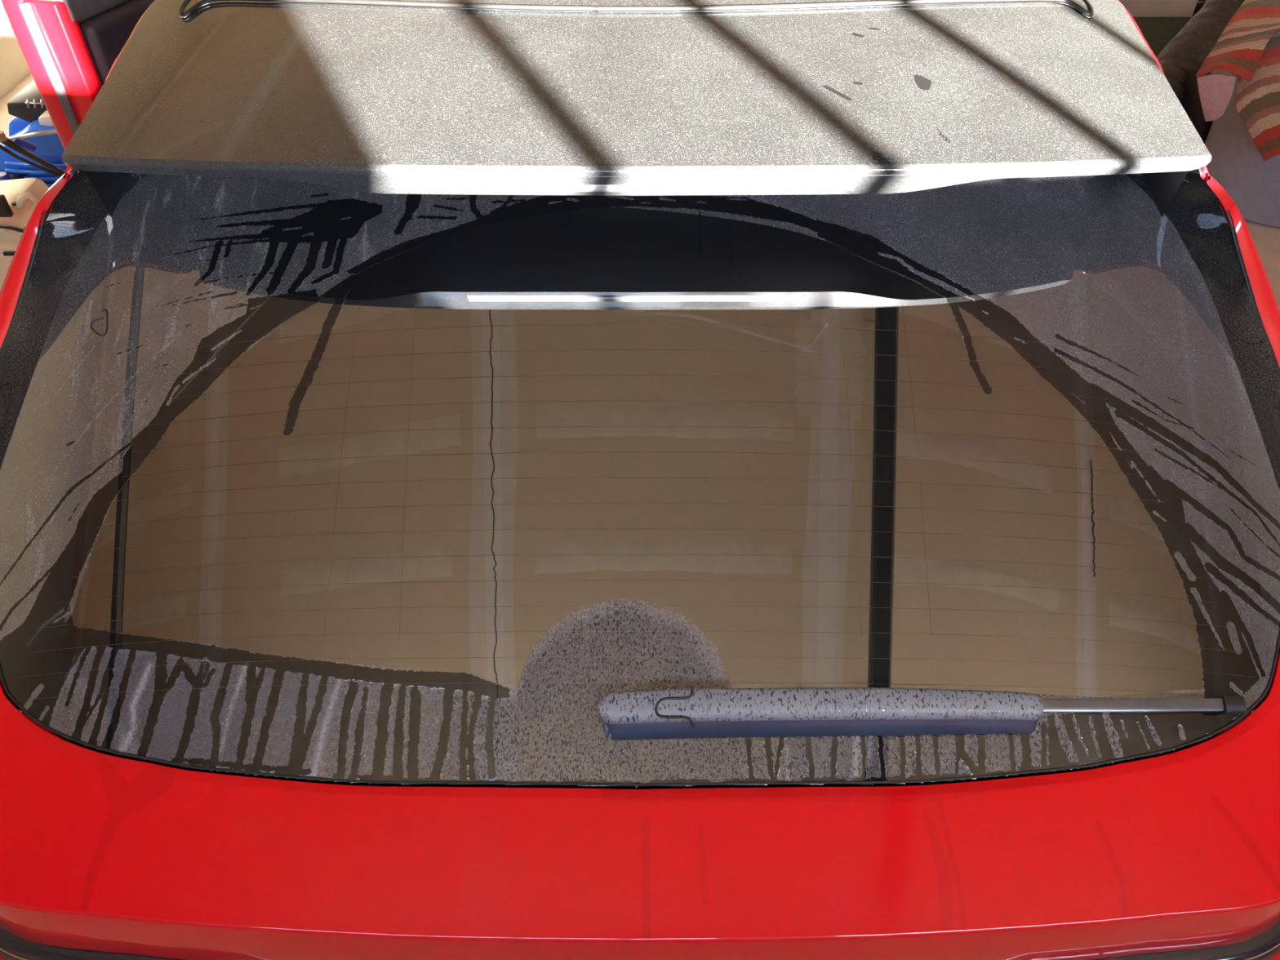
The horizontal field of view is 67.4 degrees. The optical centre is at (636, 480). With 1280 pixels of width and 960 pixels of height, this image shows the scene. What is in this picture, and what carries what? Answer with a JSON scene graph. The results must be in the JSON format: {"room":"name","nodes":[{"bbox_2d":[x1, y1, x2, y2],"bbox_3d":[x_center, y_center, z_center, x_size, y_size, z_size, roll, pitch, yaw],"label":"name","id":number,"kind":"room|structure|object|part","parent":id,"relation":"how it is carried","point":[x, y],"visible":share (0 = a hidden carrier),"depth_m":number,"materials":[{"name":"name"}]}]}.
{"room":"garage","nodes":[
{"label":"garage","id":0,"kind":"room"},
{"bbox_2d":[0,0,31,98],"bbox_3d":[-3.000,-1.276,2.070,0.100,2.600,6.950,0,44,0],"label":"wall","id":1,"kind":"structure","parent":0,"point":[14,68],"depth_m":4.51,"materials":[{"name":"beige paint"}]},
{"bbox_2d":[0,3,1279,309],"bbox_3d":[0.525,-0.305,3.007,7.150,0.100,6.950,0,44,0],"label":"floor","id":2,"kind":"structure","parent":0,"point":[1266,238],"depth_m":3.56,"materials":[{"name":"concrete"}]},
{"bbox_2d":[0,177,48,290],"bbox_3d":[-2.127,-0.782,3.324,0.493,0.622,0.371,0,44,0],"label":"case","id":3,"kind":"object","parent":2,"relation":"on","point":[19,197],"visible":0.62,"depth_m":3.16,"materials":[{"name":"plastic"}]},
{"bbox_2d":[0,194,13,217],"bbox_3d":[-2.017,-0.868,3.040,0.050,0.070,0.020,0,44,0],"label":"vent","id":4,"kind":"object","parent":3,"relation":"attached to","point":[6,211],"depth_m":3.04,"materials":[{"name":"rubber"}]},
{"bbox_3d":[-2.143,-0.856,3.288,0.375,0.237,0.320,0,44,0],"label":"lid","id":5,"kind":"part","parent":3,"relation":"part of","materials":[{"name":"beige plastic"}]},
{"bbox_2d":[0,130,65,177],"bbox_3d":[-1.931,-1.032,3.202,0.092,0.440,0.432,0,44,0],"label":"wand","id":6,"kind":"object","parent":3,"relation":"on","point":[19,144],"visible":0.81,"depth_m":3.05,"materials":[{"name":"black plastic"}]},
{"bbox_2d":[0,80,66,187],"bbox_3d":[-2.180,-1.314,3.613,0.509,0.342,0.576,0,44,0],"label":"washer","id":7,"kind":"object","parent":2,"relation":"on","point":[32,122],"visible":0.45,"depth_m":3.46,"materials":[{"name":"blue plastic"}]},
{"bbox_3d":[-2.206,-1.394,3.693,0.323,0.153,0.350,0,44,0],"label":"tank","id":8,"kind":"part","parent":7,"relation":"part of","materials":[{"name":"blue plastic"}]},
{"bbox_3d":[-2.155,-1.394,3.533,0.213,0.085,0.220,0,44,0],"label":"handle","id":9,"kind":"part","parent":7,"relation":"part of","materials":[{"name":"black plastic"}]},
{"bbox_2d":[0,0,1279,959],"bbox_3d":[-0.224,-0.804,2.429,2.226,1.421,4.068,0,44,0],"label":"car","id":10,"kind":"object","parent":2,"relation":"on","point":[479,479],"visible":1,"depth_m":1.01,"materials":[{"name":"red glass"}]},
{"bbox_3d":[-1.127,-1.043,2.663,0.070,0.880,1.083,14,46,14],"label":"door","id":11,"kind":"part","parent":10,"relation":"part of","materials":[{"name":"red paint"}]},
{"bbox_3d":[-0.674,-0.556,1.492,0.142,0.335,1.374,3,44,3],"label":"rail trim","id":12,"kind":"part","parent":10,"relation":"part of","materials":[{"name":"rubber"}]},
{"bbox_3d":[-0.754,-0.225,1.208,0.204,0.371,0.450,0,44,0],"label":"quarter panel","id":13,"kind":"part","parent":10,"relation":"part of","materials":[{"name":"red metal"}]},
{"bbox_3d":[-0.665,-0.251,1.187,0.116,0.325,0.551,23,49,22],"label":"pillar trim","id":14,"kind":"part","parent":10,"relation":"part of","materials":[{"name":"black"}]},
{"bbox_3d":[-0.691,-0.542,1.503,0.185,0.372,1.378,4,44,4],"label":"rail","id":15,"kind":"part","parent":10,"relation":"part of","materials":[{"name":"red metal"}]},
{"bbox_2d":[0,927,180,959],"bbox_3d":[-0.607,0.465,1.030,0.555,0.149,0.135,22,48,21],"label":"tail lamp","id":16,"kind":"object","parent":10,"relation":"attached to","point":[15,943],"depth_m":0.94,"materials":[{"name":"plastic"}]},
{"bbox_3d":[-1.069,-1.314,2.350,0.105,0.065,1.013,14,46,14],"label":"window sill","id":17,"kind":"part","parent":10,"relation":"part of","materials":[{"name":"black plastic"}]},
{"bbox_3d":[-1.034,-1.024,2.672,0.110,0.800,1.033,14,46,14],"label":"door panel","id":18,"kind":"part","parent":10,"relation":"part of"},
{"bbox_3d":[0.000,-0.559,1.217,1.424,0.070,0.712,0,44,0],"label":"roof panel","id":19,"kind":"part","parent":10,"relation":"part of","materials":[{"name":"white metal"}]},
{"bbox_3d":[0.000,-0.888,1.534,1.264,0.054,0.859,0,44,0],"label":"roof panel","id":20,"kind":"part","parent":10,"relation":"part of","materials":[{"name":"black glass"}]},
{"bbox_3d":[0.494,0.226,0.959,0.207,0.039,0.016,-3,44,-4],"label":"wiper blade","id":21,"kind":"part","parent":10,"relation":"part of","materials":[{"name":"metal"}]},
{"bbox_2d":[1092,921,1279,959],"bbox_3d":[0.607,0.465,1.030,0.555,0.149,0.135,-22,48,-21],"label":"tail lamp","id":22,"kind":"object","parent":10,"relation":"attached to","point":[1262,942],"depth_m":0.94,"materials":[{"name":"plastic"}]},
{"bbox_3d":[0.691,-0.542,1.503,0.185,0.372,1.378,-4,44,-4],"label":"rail","id":23,"kind":"part","parent":10,"relation":"part of","materials":[{"name":"red metal"}]},
{"bbox_3d":[0.665,-0.251,1.187,0.116,0.325,0.551,-23,49,-22],"label":"pillar trim","id":24,"kind":"part","parent":10,"relation":"part of","materials":[{"name":"black"}]},
{"bbox_3d":[0.754,-0.225,1.208,0.204,0.371,0.450,0,44,0],"label":"quarter panel","id":25,"kind":"part","parent":10,"relation":"part of","materials":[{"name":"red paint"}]},
{"bbox_3d":[0.674,-0.556,1.492,0.142,0.335,1.374,-3,44,-3],"label":"rail trim","id":26,"kind":"part","parent":10,"relation":"part of","materials":[{"name":"rubber"}]},
{"bbox_2d":[1132,17,1191,57],"bbox_3d":[2.550,-2.228,4.869,1.100,0.060,0.550,0,44,0],"label":"mat","id":27,"kind":"object","parent":2,"relation":"on","point":[1157,32],"visible":0.02,"depth_m":4.91,"materials":[{"name":"fabric"}]},
{"bbox_2d":[1118,0,1207,17],"bbox_3d":[2.634,-3.006,4.778,1.860,1.534,0.370,0,44,0],"label":"storage cabinet","id":28,"kind":"object","parent":2,"relation":"on","point":[1136,8],"visible":0.02,"depth_m":5.03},
{"bbox_2d":[1156,0,1244,144],"bbox_3d":[2.329,-1.561,3.966,1.063,0.710,0.504,-33,53,-30],"label":"roll","id":29,"kind":"object","parent":2,"relation":"on","point":[1180,60],"visible":0.3,"depth_m":3.92,"materials":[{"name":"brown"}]},
{"bbox_2d":[1204,38,1279,227],"bbox_3d":[2.500,-1.348,3.563,0.700,0.621,0.700,0,44,0],"label":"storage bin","id":30,"kind":"object","parent":2,"relation":"on","point":[1236,163],"visible":0.4,"depth_m":3.56,"materials":[{"name":"plastic"}]},
{"bbox_2d":[1195,0,1279,161],"bbox_3d":[2.131,-1.404,3.315,0.458,0.445,0.447,6,44,6],"label":"towel","id":31,"kind":"object","parent":30,"relation":"on","point":[1245,49],"visible":1,"depth_m":3.22,"materials":[{"name":"multicoloured fabric"}]}
]}

